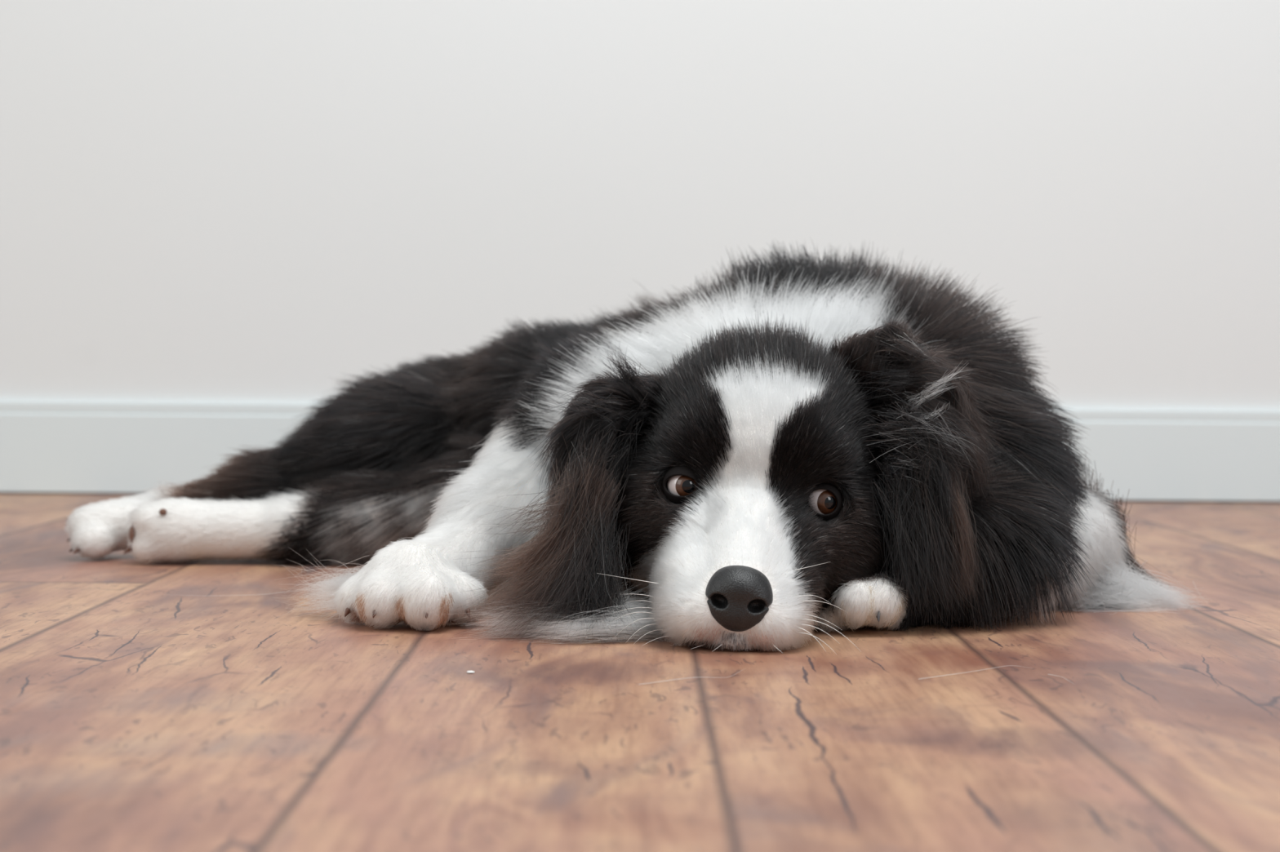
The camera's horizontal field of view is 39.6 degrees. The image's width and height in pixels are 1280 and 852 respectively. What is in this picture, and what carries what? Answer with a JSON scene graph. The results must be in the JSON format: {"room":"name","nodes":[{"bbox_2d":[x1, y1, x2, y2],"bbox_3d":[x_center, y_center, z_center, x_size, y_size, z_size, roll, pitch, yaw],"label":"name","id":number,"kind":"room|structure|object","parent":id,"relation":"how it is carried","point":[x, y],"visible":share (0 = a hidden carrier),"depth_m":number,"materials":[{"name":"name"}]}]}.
{"room":"empty room","nodes":[
{"label":"empty room","id":0,"kind":"room"},
{"bbox_2d":[0,0,1279,502],"bbox_3d":[-0.001,-1.215,2.143,6.000,2.600,0.120,0,2,0],"label":"wall","id":1,"kind":"structure","parent":0,"point":[221,202],"depth_m":2.12,"materials":[{"name":"white paint"}]},
{"bbox_2d":[0,401,1279,501],"bbox_3d":[-0.010,0.030,2.121,6.000,0.106,0.012,0,2,0],"label":"baseboard","id":2,"kind":"structure","parent":1,"relation":"attached to","point":[45,446],"depth_m":2.11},
{"bbox_2d":[0,493,1279,851],"bbox_3d":[-0.003,0.159,0.469,6.000,0.030,3.326,0,2,0],"label":"floor","id":3,"kind":"structure","parent":0,"point":[138,713],"depth_m":0.79,"materials":[{"name":"laminate"}]},
{"bbox_2d":[184,588,312,595],"bbox_3d":[-0.273,0.115,1.217,0.102,0.001,0.025,0,2,-22],"label":"stray hair","id":4,"kind":"object","parent":3,"relation":"on","point":[312,588],"visible":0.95,"depth_m":1.21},
{"bbox_2d":[64,238,1206,654],"bbox_3d":[-0.039,0.003,1.306,0.517,0.221,0.743,-1,3,-39],"label":"dog","id":5,"kind":"object","parent":3,"relation":"on","point":[762,460],"visible":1,"depth_m":1.10},
{"bbox_2d":[638,668,745,684],"bbox_3d":[0.033,0.128,0.904,0.075,0.001,0.016,-1,3,-41],"label":"stray hair","id":6,"kind":"object","parent":3,"relation":"on","point":[744,668],"visible":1,"depth_m":0.90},
{"bbox_2d":[920,665,1031,679],"bbox_3d":[0.173,0.128,0.927,0.075,0.001,0.009,-1,2,-28],"label":"stray hair","id":7,"kind":"object","parent":3,"relation":"on","point":[1011,665],"visible":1,"depth_m":0.92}
]}

